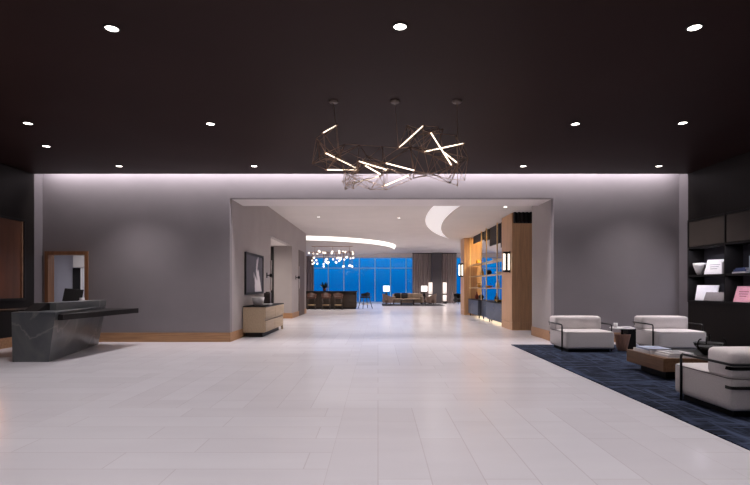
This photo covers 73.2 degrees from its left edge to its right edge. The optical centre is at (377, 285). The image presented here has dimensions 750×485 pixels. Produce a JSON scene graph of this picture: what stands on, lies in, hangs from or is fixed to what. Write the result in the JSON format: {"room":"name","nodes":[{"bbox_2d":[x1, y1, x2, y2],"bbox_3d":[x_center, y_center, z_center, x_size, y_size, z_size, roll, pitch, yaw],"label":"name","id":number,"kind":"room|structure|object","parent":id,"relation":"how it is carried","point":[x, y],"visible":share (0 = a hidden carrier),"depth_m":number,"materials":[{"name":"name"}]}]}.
{"room":"lobby","nodes":[
{"label":"lobby","id":0,"kind":"room"},
{"bbox_2d":[0,163,42,338],"bbox_3d":[-8.800,-1.075,4.050,0.200,5.050,18.100,0,0,0],"label":"wall","id":1,"kind":"structure","parent":0,"point":[16,185],"depth_m":12.53,"materials":[{"name":"grey paint"}]},
{"bbox_2d":[0,337,11,348],"bbox_3d":[-8.690,1.330,3.950,0.020,0.240,17.900,0,0,0],"label":"baseboard","id":2,"kind":"structure","parent":1,"relation":"attached to","point":[4,342],"depth_m":11.77,"materials":[{"name":"brown wood"}]},
{"bbox_2d":[0,215,25,300],"bbox_3d":[-8.670,-0.640,11.000,0.060,1.980,2.800,0,0,0],"label":"wall panel","id":3,"kind":"object","parent":1,"relation":"attached to","point":[12,229],"visible":1,"depth_m":11.99,"materials":[{"name":"brown wood"}]},
{"bbox_2d":[54,255,76,301],"bbox_3d":[-9.850,0.000,16.075,5.300,2.900,0.150,0,0,0],"label":"wall","id":4,"kind":"structure","parent":0,"point":[63,264],"depth_m":16.00,"materials":[{"name":"paint"}]},
{"bbox_2d":[73,268,79,288],"bbox_3d":[-9.500,0.440,15.967,0.280,2.020,0.055,0,0,0],"label":"door","id":5,"kind":"structure","parent":4,"relation":"in","point":[76,271],"depth_m":15.94,"materials":[{"name":"black wood"}]},
{"bbox_2d":[73,255,83,267],"bbox_3d":[-8.975,-0.815,15.825,0.950,0.470,0.350,0,0,0],"label":"trim","id":6,"kind":"structure","parent":4,"relation":"attached to","point":[78,260],"depth_m":15.65,"materials":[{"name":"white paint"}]},
{"bbox_2d":[232,200,305,331],"bbox_3d":[-3.945,-0.670,20.150,0.200,4.240,13.700,0,0,0],"label":"wall","id":7,"kind":"structure","parent":0,"point":[253,227],"depth_m":16.52,"materials":[{"name":"grey paint"}]},
{"bbox_2d":[244,252,263,294],"bbox_3d":[-3.820,-0.370,15.650,0.050,1.240,2.240,0,0,0],"label":"framed painting","id":8,"kind":"object","parent":7,"relation":"attached to","point":[253,263],"visible":1,"depth_m":15.47,"materials":[{"name":"fabric"}]},
{"bbox_2d":[230,309,305,341],"bbox_3d":[-4.562,1.330,20.040,1.475,0.240,13.920,0,0,0],"label":"baseboard","id":9,"kind":"structure","parent":7,"relation":"attached to","point":[238,334],"depth_m":14.15,"materials":[{"name":"brown wood"}]},
{"bbox_2d":[266,260,272,289],"bbox_3d":[-3.743,-0.370,17.450,0.205,1.040,0.120,0,0,0],"label":"wall sconce","id":10,"kind":"object","parent":7,"relation":"attached to","point":[270,275],"visible":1,"depth_m":17.42,"materials":[{"name":"grey paint"}]},
{"bbox_2d":[296,266,299,288],"bbox_3d":[-3.743,-0.400,23.600,0.205,1.040,0.120,0,0,0],"label":"wall sconce","id":11,"kind":"object","parent":7,"relation":"attached to","point":[298,277],"visible":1,"depth_m":23.57,"materials":[{"name":"grey paint"}]},
{"bbox_2d":[299,250,303,315],"bbox_3d":[-3.830,-0.150,25.325,0.030,3.200,1.750,0,0,0],"label":"door","id":12,"kind":"structure","parent":7,"relation":"in","point":[301,253],"depth_m":25.19,"materials":[{"name":"brown wood"}]},
{"bbox_2d":[271,239,286,245],"bbox_3d":[-6.622,-1.875,20.350,5.155,0.150,4.500,0,0,0],"label":"ceiling","id":13,"kind":"structure","parent":0,"point":[273,242],"depth_m":21.39,"materials":[{"name":"white paint"}]},
{"bbox_2d":[271,246,287,312],"bbox_3d":[-6.622,-0.250,22.700,5.155,3.400,0.200,0,0,0],"label":"wall","id":14,"kind":"structure","parent":0,"point":[280,252],"depth_m":22.60,"materials":[{"name":"grey paint"}]},
{"bbox_2d":[271,247,273,302],"bbox_3d":[-4.830,-0.150,22.575,0.340,3.200,0.050,0,0,0],"label":"door","id":15,"kind":"structure","parent":14,"relation":"in","point":[272,248],"depth_m":22.55,"materials":[{"name":"black paint"}]},
{"bbox_2d":[306,240,393,255],"bbox_3d":[-5.600,-2.550,35.400,13.440,0.060,15.000,0,0,0],"label":"ceiling","id":16,"kind":"structure","parent":0,"point":[358,248],"depth_m":33.93,"materials":[{"name":"white paint"}]},
{"bbox_2d":[308,246,354,266],"bbox_3d":[-2.928,-1.841,32.020,2.967,1.357,1.013,0,0,0],"label":"pendant","id":17,"kind":"object","parent":16,"relation":"hanging from","point":[316,252],"visible":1,"depth_m":31.92,"materials":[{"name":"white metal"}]},
{"bbox_2d":[43,174,678,332],"bbox_3d":[0.000,-1.075,13.200,28.000,5.050,0.200,0,0,0],"label":"wall","id":18,"kind":"structure","parent":0,"point":[158,245],"depth_m":13.10,"materials":[{"name":"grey paint"}]},
{"bbox_2d":[45,251,87,301],"bbox_3d":[-8.070,0.275,13.195,1.120,2.350,0.250,0,0,0],"label":"door frame","id":19,"kind":"structure","parent":18,"relation":"in","point":[49,255],"depth_m":13.07,"materials":[{"name":"brown wood"}]},
{"bbox_2d":[99,333,229,341],"bbox_3d":[-5.662,1.330,13.090,3.635,0.240,0.020,0,0,0],"label":"baseboard","id":20,"kind":"structure","parent":18,"relation":"attached to","point":[104,337],"depth_m":13.08,"materials":[{"name":"brown wood"}]},
{"bbox_2d":[0,0,749,173],"bbox_3d":[-0.445,-2.905,3.875,16.510,0.150,17.750,0,0,0],"label":"ceiling","id":21,"kind":"structure","parent":0,"point":[140,98],"depth_m":7.09,"materials":[{"name":"brown paint"}]},
{"bbox_2d":[22,121,33,124],"bbox_3d":[-6.080,-2.824,8.770,0.179,0.012,0.179,0,0,0],"label":"recessed light","id":22,"kind":"object","parent":21,"relation":"in","point":[23,122],"visible":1,"depth_m":8.76,"materials":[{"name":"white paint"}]},
{"bbox_2d":[103,24,120,32],"bbox_3d":[-2.920,-2.824,5.540,0.179,0.012,0.179,0,0,0],"label":"recessed light","id":23,"kind":"object","parent":21,"relation":"in","point":[112,28],"visible":1,"depth_m":5.54,"materials":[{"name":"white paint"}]},
{"bbox_2d":[205,122,215,125],"bbox_3d":[-2.920,-2.824,8.800,0.179,0.012,0.179,0,0,0],"label":"recessed light","id":24,"kind":"object","parent":21,"relation":"in","point":[206,123],"visible":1,"depth_m":8.78,"materials":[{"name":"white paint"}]},
{"bbox_2d":[312,99,467,189],"bbox_3d":[0.184,-2.153,7.704,2.371,1.355,1.062,0,0,6],"label":"chandelier","id":25,"kind":"object","parent":21,"relation":"hanging from","point":[331,101],"visible":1,"depth_m":7.65,"materials":[{"name":"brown metal"}]},
{"bbox_2d":[392,22,407,30],"bbox_3d":[0.240,-2.824,5.500,0.179,0.012,0.179,0,0,0],"label":"recessed light","id":26,"kind":"object","parent":21,"relation":"in","point":[398,26],"visible":1,"depth_m":5.50,"materials":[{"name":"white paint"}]},
{"bbox_2d":[570,122,580,125],"bbox_3d":[3.440,-2.824,8.800,0.179,0.012,0.179,0,0,0],"label":"recessed light","id":27,"kind":"object","parent":21,"relation":"in","point":[573,123],"visible":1,"depth_m":8.78,"materials":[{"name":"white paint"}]},
{"bbox_2d":[677,121,688,124],"bbox_3d":[5.280,-2.824,8.750,0.179,0.012,0.179,0,0,0],"label":"recessed light","id":28,"kind":"object","parent":21,"relation":"in","point":[681,122],"visible":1,"depth_m":8.72,"materials":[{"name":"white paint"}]},
{"bbox_2d":[685,23,703,31],"bbox_3d":[3.460,-2.824,5.520,0.179,0.012,0.179,0,0,0],"label":"recessed light","id":29,"kind":"object","parent":21,"relation":"in","point":[697,26],"visible":1,"depth_m":5.52,"materials":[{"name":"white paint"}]},
{"bbox_2d":[0,303,749,484],"bbox_3d":[0.000,1.525,19.500,28.000,0.150,49.000,0,0,0],"label":"floor","id":30,"kind":"structure","parent":0,"point":[379,395],"depth_m":5.57,"materials":[{"name":"tile"}]},
{"bbox_2d":[0,300,137,361],"bbox_3d":[-6.830,0.897,11.075,1.840,1.105,2.950,0,0,0],"label":"reception desk","id":31,"kind":"object","parent":30,"relation":"on","point":[45,331],"visible":1,"depth_m":10.00,"materials":[{"name":"grey stone"}]},
{"bbox_2d":[62,288,83,300],"bbox_3d":[-7.252,0.263,12.007,0.429,0.421,0.174,0,0,-20],"label":"computer monitor","id":32,"kind":"object","parent":31,"relation":"on","point":[69,294],"visible":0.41,"depth_m":12.01,"materials":[{"name":"black paint"}]},
{"bbox_2d":[58,308,137,319],"bbox_3d":[-6.405,0.605,11.102,0.990,0.110,2.715,0,0,0],"label":"countertop","id":33,"kind":"structure","parent":31,"relation":"on","point":[105,311],"depth_m":10.89,"materials":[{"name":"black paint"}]},
{"bbox_2d":[80,267,83,297],"bbox_3d":[-9.205,0.435,15.750,0.090,2.030,0.100,0,0,0],"label":"trim","id":34,"kind":"structure","parent":30,"relation":"on","point":[81,268],"depth_m":15.70,"materials":[{"name":"white paint"}]},
{"bbox_2d":[243,303,283,336],"bbox_3d":[-3.505,1.012,15.695,0.640,0.875,2.810,0,0,0],"label":"base cabinet","id":35,"kind":"object","parent":30,"relation":"on","point":[261,320],"visible":0.95,"depth_m":14.31,"materials":[{"name":"beige wood"}]},
{"bbox_2d":[252,297,264,305],"bbox_3d":[-3.550,0.454,14.950,0.380,0.240,0.380,0,0,0],"label":"ceramic bowl","id":36,"kind":"object","parent":35,"relation":"on","point":[257,301],"visible":1,"depth_m":14.81,"materials":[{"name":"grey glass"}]},
{"bbox_2d":[264,292,270,303],"bbox_3d":[-3.550,0.379,16.250,0.200,0.390,0.200,0,0,0],"label":"vase","id":37,"kind":"object","parent":35,"relation":"on","point":[267,300],"visible":0.99,"depth_m":16.15,"materials":[{"name":"black paint"}]},
{"bbox_2d":[307,293,316,309],"bbox_3d":[-4.100,0.921,31.165,0.619,1.062,0.570,0,0,0],"label":"bar stool","id":38,"kind":"object","parent":30,"relation":"on","point":[309,295],"visible":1,"depth_m":30.97,"materials":[{"name":"leather"}]},
{"bbox_2d":[321,292,330,309],"bbox_3d":[-3.200,0.921,31.165,0.619,1.062,0.570,0,0,0],"label":"bar stool","id":39,"kind":"object","parent":30,"relation":"on","point":[325,295],"visible":1,"depth_m":30.97,"materials":[{"name":"leather"}]},
{"bbox_2d":[306,291,357,308],"bbox_3d":[-3.975,0.885,32.140,5.350,1.130,0.920,0,0,0],"label":"bar counter","id":40,"kind":"object","parent":30,"relation":"on","point":[349,300],"depth_m":31.80,"materials":[{"name":"brown wood"}]},
{"bbox_2d":[320,283,329,290],"bbox_3d":[-3.362,0.007,32.201,0.824,0.625,0.857,0,0,0],"label":"plant","id":41,"kind":"object","parent":40,"relation":"on","point":[324,286],"visible":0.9,"depth_m":32.06,"materials":[{"name":"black plant"}]},
{"bbox_2d":[306,291,357,291],"bbox_3d":[-3.975,0.350,32.140,5.350,0.060,0.920,0,0,0],"label":"countertop","id":42,"kind":"structure","parent":40,"relation":"on","point":[306,291],"depth_m":31.68,"materials":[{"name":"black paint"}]},
{"bbox_2d":[333,293,342,308],"bbox_3d":[-2.450,0.921,31.165,0.619,1.062,0.570,0,0,0],"label":"bar stool","id":43,"kind":"object","parent":30,"relation":"on","point":[336,295],"visible":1,"depth_m":30.97,"materials":[{"name":"leather"}]},
{"bbox_2d":[358,292,372,308],"bbox_3d":[-0.820,0.923,32.600,0.719,1.065,0.699,0,0,-29],"label":"chair","id":44,"kind":"object","parent":30,"relation":"on","point":[366,295],"visible":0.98,"depth_m":32.39,"materials":[{"name":"grey fabric"}]},
{"bbox_2d":[382,304,444,305],"bbox_3d":[2.600,1.442,38.650,4.600,0.014,4.100,0,0,0],"label":"rug","id":45,"kind":"object","parent":30,"relation":"on","point":[383,304],"visible":0.93,"depth_m":37.17,"materials":[{"name":"black carpet"}]},
{"bbox_2d":[382,294,394,304],"bbox_3d":[0.768,1.000,38.195,0.895,0.865,0.939,0,0,-23],"label":"armchair","id":46,"kind":"object","parent":45,"relation":"on","point":[386,299],"visible":1,"depth_m":37.82,"materials":[{"name":"brown fabric"}]},
{"bbox_2d":[392,293,422,303],"bbox_3d":[2.350,1.000,40.200,2.440,0.870,0.940,0,0,0],"label":"sofa","id":47,"kind":"object","parent":45,"relation":"on","point":[418,298],"visible":0.76,"depth_m":39.76,"materials":[{"name":"beige fabric"}]},
{"bbox_2d":[394,293,400,297],"bbox_3d":[1.540,0.768,40.010,0.520,0.456,0.235,0,0,-13],"label":"throw cushion","id":48,"kind":"object","parent":47,"relation":"on","point":[397,295],"visible":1,"depth_m":39.93,"materials":[{"name":"black fabric"}]},
{"bbox_2d":[401,293,407,298],"bbox_3d":[2.104,0.768,40.011,0.520,0.456,0.235,0,0,7],"label":"throw cushion","id":49,"kind":"object","parent":47,"relation":"on","point":[403,295],"visible":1,"depth_m":39.92,"materials":[{"name":"grey fabric"}]},
{"bbox_2d":[411,293,419,297],"bbox_3d":[3.013,0.795,40.440,0.677,0.460,0.260,0,0,0],"label":"cushion","id":50,"kind":"object","parent":47,"relation":"on","point":[414,295],"depth_m":40.32,"materials":[{"name":"beige fabric"}]},
{"bbox_2d":[400,300,414,304],"bbox_3d":[2.220,1.250,38.500,1.100,0.370,0.800,0,0,0],"label":"coffee table","id":51,"kind":"object","parent":45,"relation":"on","point":[401,303],"visible":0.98,"depth_m":38.14,"materials":[{"name":"brown wood"}]},
{"bbox_2d":[424,294,436,304],"bbox_3d":[3.991,1.000,38.195,0.895,0.865,0.939,0,0,23],"label":"armchair","id":52,"kind":"object","parent":45,"relation":"on","point":[431,299],"visible":1,"depth_m":37.81,"materials":[{"name":"brown fabric"}]},
{"bbox_2d":[428,282,431,303],"bbox_3d":[4.340,0.560,41.800,0.340,1.780,0.340,0,0,0],"label":"lantern","id":53,"kind":"object","parent":30,"relation":"on","point":[429,283],"visible":0.79,"depth_m":41.66,"materials":[{"name":"white glass"}]},
{"bbox_2d":[443,282,446,303],"bbox_3d":[5.520,0.560,41.800,0.340,1.780,0.340,0,0,0],"label":"lantern","id":54,"kind":"object","parent":30,"relation":"on","point":[444,283],"visible":1,"depth_m":41.67,"materials":[{"name":"white glass"}]},
{"bbox_2d":[453,293,460,303],"bbox_3d":[6.495,1.022,40.212,0.939,0.865,0.895,0,0,-23],"label":"armchair","id":55,"kind":"object","parent":30,"relation":"on","point":[457,297],"visible":0.54,"depth_m":40.12,"materials":[{"name":"grey fabric"}]},
{"bbox_2d":[468,299,484,317],"bbox_3d":[4.709,1.038,23.745,0.542,0.825,2.410,0,0,0],"label":"base cabinet","id":56,"kind":"object","parent":30,"relation":"on","point":[474,305],"visible":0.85,"depth_m":23.34,"materials":[{"name":"grey wood"}]},
{"bbox_2d":[481,300,493,320],"bbox_3d":[4.849,1.038,21.590,0.542,0.825,1.820,0,0,0],"label":"base cabinet","id":57,"kind":"object","parent":30,"relation":"on","point":[483,302],"visible":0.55,"depth_m":21.81,"materials":[{"name":"grey wood"}]},
{"bbox_2d":[487,301,501,322],"bbox_3d":[4.709,1.038,19.420,0.542,0.825,2.440,0,0,0],"label":"base cabinet","id":58,"kind":"object","parent":30,"relation":"on","point":[494,309],"visible":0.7,"depth_m":19.33,"materials":[{"name":"grey wood"}]},
{"bbox_2d":[469,222,501,301],"bbox_3d":[4.740,-0.890,21.575,0.480,3.020,6.850,0,0,0],"label":"shelving","id":59,"kind":"object","parent":58,"relation":"on","point":[494,234],"visible":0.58,"depth_m":20.83,"materials":[{"name":"gold metal"}]},
{"bbox_2d":[532,200,550,330],"bbox_3d":[4.728,-0.650,14.120,0.344,4.200,1.640,0,0,0],"label":"wall pier","id":60,"kind":"object","parent":30,"relation":"on","point":[541,214],"visible":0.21,"depth_m":14.07,"materials":[{"name":"grey paint"}]},
{"bbox_2d":[531,326,549,340],"bbox_3d":[4.718,1.320,14.020,0.364,0.260,1.880,0,0,0],"label":"baseboard","id":61,"kind":"object","parent":60,"relation":"attached to","point":[538,332],"visible":0.71,"depth_m":14.10,"materials":[{"name":"brown wood"}]},
{"bbox_2d":[511,344,749,450],"bbox_3d":[5.510,1.442,7.700,4.480,0.013,9.400,0,0,0],"label":"area rug","id":62,"kind":"object","parent":30,"relation":"on","point":[612,370],"visible":0.38,"depth_m":7.36,"materials":[{"name":"blue carpet"}]},
{"bbox_2d":[548,315,613,351],"bbox_3d":[4.590,1.062,11.458,1.120,0.747,1.113,0,0,0],"label":"lounge chair","id":63,"kind":"object","parent":62,"relation":"on","point":[569,333],"visible":1,"depth_m":11.09,"materials":[{"name":"grey fabric"}]},
{"bbox_2d":[609,326,635,350],"bbox_3d":[5.460,1.179,11.270,0.560,0.515,0.560,0,0,0],"label":"side table","id":64,"kind":"object","parent":62,"relation":"on","point":[626,340],"visible":0.87,"depth_m":11.21,"materials":[{"name":"brown wood"}]},
{"bbox_2d":[627,349,707,377],"bbox_3d":[4.680,1.268,8.230,0.700,0.335,1.140,0,0,0],"label":"coffee table","id":65,"kind":"object","parent":62,"relation":"on","point":[664,367],"visible":0.61,"depth_m":7.91,"materials":[{"name":"brown wood"}]},
{"bbox_2d":[633,347,672,353],"bbox_3d":[4.590,1.076,8.420,0.400,0.050,0.500,0,0,-3],"label":"book","id":66,"kind":"object","parent":65,"relation":"on","point":[634,348],"visible":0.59,"depth_m":8.36,"materials":[{"name":"white paper"}]},
{"bbox_2d":[636,346,670,350],"bbox_3d":[4.580,1.034,8.400,0.360,0.030,0.460,0,0,3],"label":"book","id":67,"kind":"object","parent":66,"relation":"on","point":[649,348],"visible":1,"depth_m":8.24,"materials":[{"name":"white paper"}]},
{"bbox_2d":[654,352,696,357],"bbox_3d":[4.660,1.081,7.930,0.440,0.040,0.400,0,0,0],"label":"book","id":68,"kind":"object","parent":65,"relation":"on","point":[655,353],"visible":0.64,"depth_m":7.74,"materials":[{"name":"white paper"}]},
{"bbox_2d":[656,350,693,354],"bbox_3d":[4.655,1.046,7.920,0.380,0.026,0.350,0,0,-3],"label":"book","id":69,"kind":"object","parent":68,"relation":"on","point":[674,352],"visible":0.96,"depth_m":7.85,"materials":[{"name":"white paper"}]},
{"bbox_2d":[665,351,684,352],"bbox_3d":[4.655,1.034,7.923,0.228,0.002,0.203,0,0,-3],"label":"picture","id":70,"kind":"object","parent":69,"relation":"on","point":[665,351],"depth_m":7.86,"materials":[{"name":"paper"}]},
{"bbox_2d":[633,315,705,348],"bbox_3d":[6.600,1.062,11.478,1.120,0.747,1.113,0,0,0],"label":"lounge chair","id":71,"kind":"object","parent":62,"relation":"on","point":[667,331],"visible":0.91,"depth_m":11.33,"materials":[{"name":"grey fabric"}]},
{"bbox_2d":[671,349,707,357],"bbox_3d":[5.510,1.271,8.320,0.900,0.330,1.120,0,0,0],"label":"table","id":72,"kind":"object","parent":62,"relation":"on","point":[697,352],"visible":0.06,"depth_m":8.53,"materials":[{"name":"black paint"}]},
{"bbox_2d":[693,334,723,345],"bbox_3d":[5.660,0.971,8.660,0.443,0.268,0.443,0,0,-13],"label":"bowl","id":73,"kind":"object","parent":72,"relation":"on","point":[706,342],"visible":0.59,"depth_m":8.69,"materials":[{"name":"black paint"}]},
{"bbox_2d":[696,338,726,354],"bbox_3d":[5.370,0.971,8.120,0.443,0.268,0.443,0,0,27],"label":"bowl","id":74,"kind":"object","parent":72,"relation":"on","point":[703,349],"visible":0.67,"depth_m":8.11,"materials":[{"name":"black paint"}]},
{"bbox_2d":[675,346,749,416],"bbox_3d":[4.350,1.062,5.982,1.120,0.747,1.113,0,0,0],"label":"lounge chair","id":75,"kind":"object","parent":62,"relation":"on","point":[721,384],"visible":1,"depth_m":5.65,"materials":[{"name":"grey fabric"}]},
{"bbox_3d":[3.750,1.135,41.000,0.540,0.630,0.540,0,0,0],"label":"end table","id":76,"kind":"object","parent":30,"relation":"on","visible":0},
{"bbox_2d":[421,286,426,295],"bbox_3d":[3.750,0.404,41.000,0.500,0.830,0.500,0,0,0],"label":"table lamp","id":77,"kind":"object","parent":76,"relation":"on","point":[423,288],"visible":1,"depth_m":40.81,"materials":[{"name":"white fabric"}]},
{"bbox_3d":[0.680,1.135,41.000,0.540,0.630,0.540,0,0,0],"label":"end table","id":78,"kind":"object","parent":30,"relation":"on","visible":0},
{"bbox_2d":[383,286,388,294],"bbox_3d":[0.680,0.404,41.000,0.500,0.830,0.500,0,0,0],"label":"table lamp","id":79,"kind":"object","parent":78,"relation":"on","point":[385,288],"visible":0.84,"depth_m":40.81,"materials":[{"name":"white fabric"}]},
{"bbox_2d":[268,206,501,252],"bbox_3d":[0.000,-2.865,28.940,28.000,0.150,29.120,0,0,0],"label":"ceiling","id":80,"kind":"structure","parent":0,"point":[405,227],"depth_m":22.91,"materials":[{"name":"white paint"}]},
{"bbox_2d":[306,256,313,290],"bbox_3d":[-6.160,-0.679,42.701,1.480,4.218,0.161,0,0,0],"label":"drape","id":81,"kind":"object","parent":80,"relation":"hanging from","point":[309,267],"visible":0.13,"depth_m":42.72,"materials":[{"name":"grey fabric"}]},
{"bbox_2d":[412,253,430,302],"bbox_3d":[3.700,-0.679,42.701,1.600,4.218,0.161,0,0,0],"label":"drape","id":82,"kind":"object","parent":80,"relation":"hanging from","point":[421,262],"visible":0.73,"depth_m":42.71,"materials":[{"name":"grey fabric"}]},
{"bbox_2d":[442,253,456,302],"bbox_3d":[6.010,-0.679,42.701,1.300,4.218,0.161,0,0,0],"label":"drape","id":83,"kind":"object","parent":80,"relation":"hanging from","point":[449,260],"visible":0.84,"depth_m":42.70,"materials":[{"name":"grey fabric"}]},
{"bbox_2d":[232,199,550,205],"bbox_3d":[0.355,-2.615,13.840,8.401,0.670,1.080,0,0,0],"label":"ceiling beam","id":84,"kind":"structure","parent":0,"point":[244,202],"depth_m":13.79,"materials":[{"name":"paint"}]},
{"bbox_2d":[314,253,501,256],"bbox_3d":[0.000,-2.620,43.075,28.000,0.340,0.250,0,0,0],"label":"wall","id":85,"kind":"structure","parent":0,"point":[381,254],"depth_m":42.95,"materials":[{"name":"paint"}]},
{"bbox_2d":[328,257,342,290],"bbox_3d":[-3.607,-0.500,43.075,1.325,3.900,0.150,0,0,0],"label":"window","id":86,"kind":"structure","parent":85,"relation":"in","point":[329,257],"depth_m":43.00,"materials":[{"name":"grey metal"}]},
{"bbox_2d":[306,236,395,248],"bbox_3d":[-5.600,-2.669,35.400,13.720,0.238,15.200,0,0,0],"label":"trim","id":87,"kind":"structure","parent":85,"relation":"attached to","point":[318,238],"depth_m":29.30,"materials":[{"name":"white paint"}]},
{"bbox_2d":[343,257,358,302],"bbox_3d":[-2.283,-0.500,43.075,1.325,3.900,0.150,0,0,0],"label":"window","id":88,"kind":"structure","parent":85,"relation":"in","point":[343,257],"depth_m":43.00,"materials":[{"name":"grey metal"}]},
{"bbox_2d":[359,257,374,302],"bbox_3d":[-0.958,-0.500,43.075,1.325,3.900,0.150,0,0,0],"label":"window","id":89,"kind":"structure","parent":85,"relation":"in","point":[359,257],"depth_m":43.00,"materials":[{"name":"grey metal"}]},
{"bbox_2d":[390,257,405,295],"bbox_3d":[1.692,-0.500,43.075,1.325,3.900,0.150,0,0,0],"label":"window","id":90,"kind":"structure","parent":85,"relation":"in","point":[390,257],"depth_m":43.00,"materials":[{"name":"grey metal"}]},
{"bbox_2d":[483,257,498,298],"bbox_3d":[9.643,-0.500,43.075,1.325,3.900,0.150,0,0,0],"label":"window","id":91,"kind":"structure","parent":85,"relation":"in","point":[483,257],"depth_m":43.00,"materials":[{"name":"blue glass"}]},
{"bbox_2d":[499,257,501,299],"bbox_3d":[10.967,-0.500,43.075,1.325,3.900,0.150,0,0,0],"label":"window","id":92,"kind":"structure","parent":85,"relation":"in","point":[499,257],"depth_m":43.00,"materials":[{"name":"blue glass"}]},
{"bbox_2d":[431,253,441,302],"bbox_3d":[4.930,-0.670,42.625,0.820,4.240,0.650,0,0,0],"label":"pillar","id":93,"kind":"structure","parent":0,"point":[436,258],"depth_m":42.30,"materials":[{"name":"grey paint"}]},
{"bbox_2d":[461,238,480,314],"bbox_3d":[4.750,-0.475,25.750,0.900,3.850,1.100,0,0,0],"label":"wall","id":94,"kind":"structure","parent":0,"point":[465,242],"depth_m":25.20,"materials":[{"name":"brown wood"}]},
{"bbox_2d":[425,206,458,238],"bbox_3d":[3.853,-2.609,24.506,2.721,0.358,20.367,0,0,15],"label":"trim","id":95,"kind":"structure","parent":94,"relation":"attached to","point":[436,215],"depth_m":19.04,"materials":[{"name":"white paint"}]},
{"bbox_2d":[458,263,462,276],"bbox_3d":[4.185,-0.800,25.500,0.230,0.720,0.140,0,0,0],"label":"sconce","id":96,"kind":"object","parent":94,"relation":"attached to","point":[459,264],"visible":1,"depth_m":25.45,"materials":[{"name":"white glass"}]},
{"bbox_2d":[441,206,531,249],"bbox_3d":[8.150,-2.430,24.190,11.500,0.060,19.620,0,0,0],"label":"ceiling","id":97,"kind":"structure","parent":0,"point":[462,222],"depth_m":18.50,"materials":[{"name":"white paint"}]},
{"bbox_2d":[502,213,531,329],"bbox_3d":[5.692,-0.475,17.200,2.615,3.850,1.400,0,0,0],"label":"column","id":98,"kind":"structure","parent":0,"point":[516,237],"depth_m":16.50,"materials":[{"name":"brown wood"}]},
{"bbox_2d":[503,251,509,272],"bbox_3d":[4.270,-0.800,16.780,0.230,0.720,0.140,0,0,0],"label":"sconce","id":99,"kind":"object","parent":98,"relation":"attached to","point":[506,255],"visible":1,"depth_m":16.75,"materials":[{"name":"white glass"}]},
{"bbox_2d":[513,212,531,222],"bbox_3d":[5.670,-2.225,16.430,2.500,0.350,0.139,0,0,0],"label":"vent grille","id":100,"kind":"object","parent":98,"relation":"attached to","point":[518,217],"visible":0.28,"depth_m":16.46,"materials":[{"name":"black metal"}]},
{"bbox_2d":[679,174,687,317],"bbox_3d":[8.060,-1.075,12.911,0.500,5.050,0.379,0,0,0],"label":"wall","id":101,"kind":"structure","parent":0,"point":[683,178],"depth_m":12.91,"materials":[{"name":"grey paint"}]},
{"bbox_2d":[688,151,749,345],"bbox_3d":[8.060,-1.075,3.860,0.500,5.050,17.720,0,0,0],"label":"wall","id":102,"kind":"structure","parent":0,"point":[724,186],"depth_m":11.52,"materials":[{"name":"black paint"}]},
{"bbox_2d":[687,208,749,304],"bbox_3d":[8.008,-0.625,10.665,0.435,2.048,4.108,0,0,0],"label":"wall shelving","id":103,"kind":"object","parent":102,"relation":"attached to","point":[726,236],"visible":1,"depth_m":11.55,"materials":[{"name":"wood"}]},
{"bbox_2d":[693,263,705,274],"bbox_3d":[7.940,-0.421,12.472,0.290,0.290,0.290,0,0,0],"label":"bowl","id":104,"kind":"object","parent":103,"relation":"on","point":[699,268],"visible":0.99,"depth_m":12.39,"materials":[{"name":"white ceramic"}]},
{"bbox_2d":[695,285,719,299],"bbox_3d":[7.997,0.167,12.270,0.122,0.374,0.540,0,0,-22],"label":"book","id":105,"kind":"object","parent":103,"relation":"on","point":[701,290],"visible":0.57,"depth_m":12.33,"materials":[{"name":"white paper"}]},
{"bbox_2d":[703,292,723,300],"bbox_3d":[7.879,0.250,11.816,0.124,0.208,0.460,0,0,-22],"label":"book","id":106,"kind":"object","parent":103,"relation":"on","point":[709,296],"visible":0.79,"depth_m":11.81,"materials":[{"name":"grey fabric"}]},
{"bbox_2d":[704,259,723,273],"bbox_3d":[7.995,-0.453,11.991,0.160,0.354,0.420,0,0,-22],"label":"book","id":107,"kind":"object","parent":103,"relation":"on","point":[712,266],"visible":0.86,"depth_m":11.98,"materials":[{"name":"white paper"}]},
{"bbox_2d":[733,286,749,301],"bbox_3d":[8.002,0.179,11.040,0.173,0.349,0.360,0,0,-22],"label":"book","id":108,"kind":"object","parent":103,"relation":"on","point":[742,294],"visible":0.97,"depth_m":11.05,"materials":[{"name":"pink paper"}]},
{"bbox_3d":[7.940,-0.293,10.956,0.240,0.035,0.400,0,0,0],"label":"book","id":109,"kind":"object","parent":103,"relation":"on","visible":0},
{"bbox_2d":[733,269,748,271],"bbox_3d":[7.940,-0.337,10.941,0.220,0.050,0.360,0,0,-3],"label":"book","id":110,"kind":"object","parent":109,"relation":"on","point":[735,270],"visible":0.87,"depth_m":10.91,"materials":[{"name":"blue paper"}]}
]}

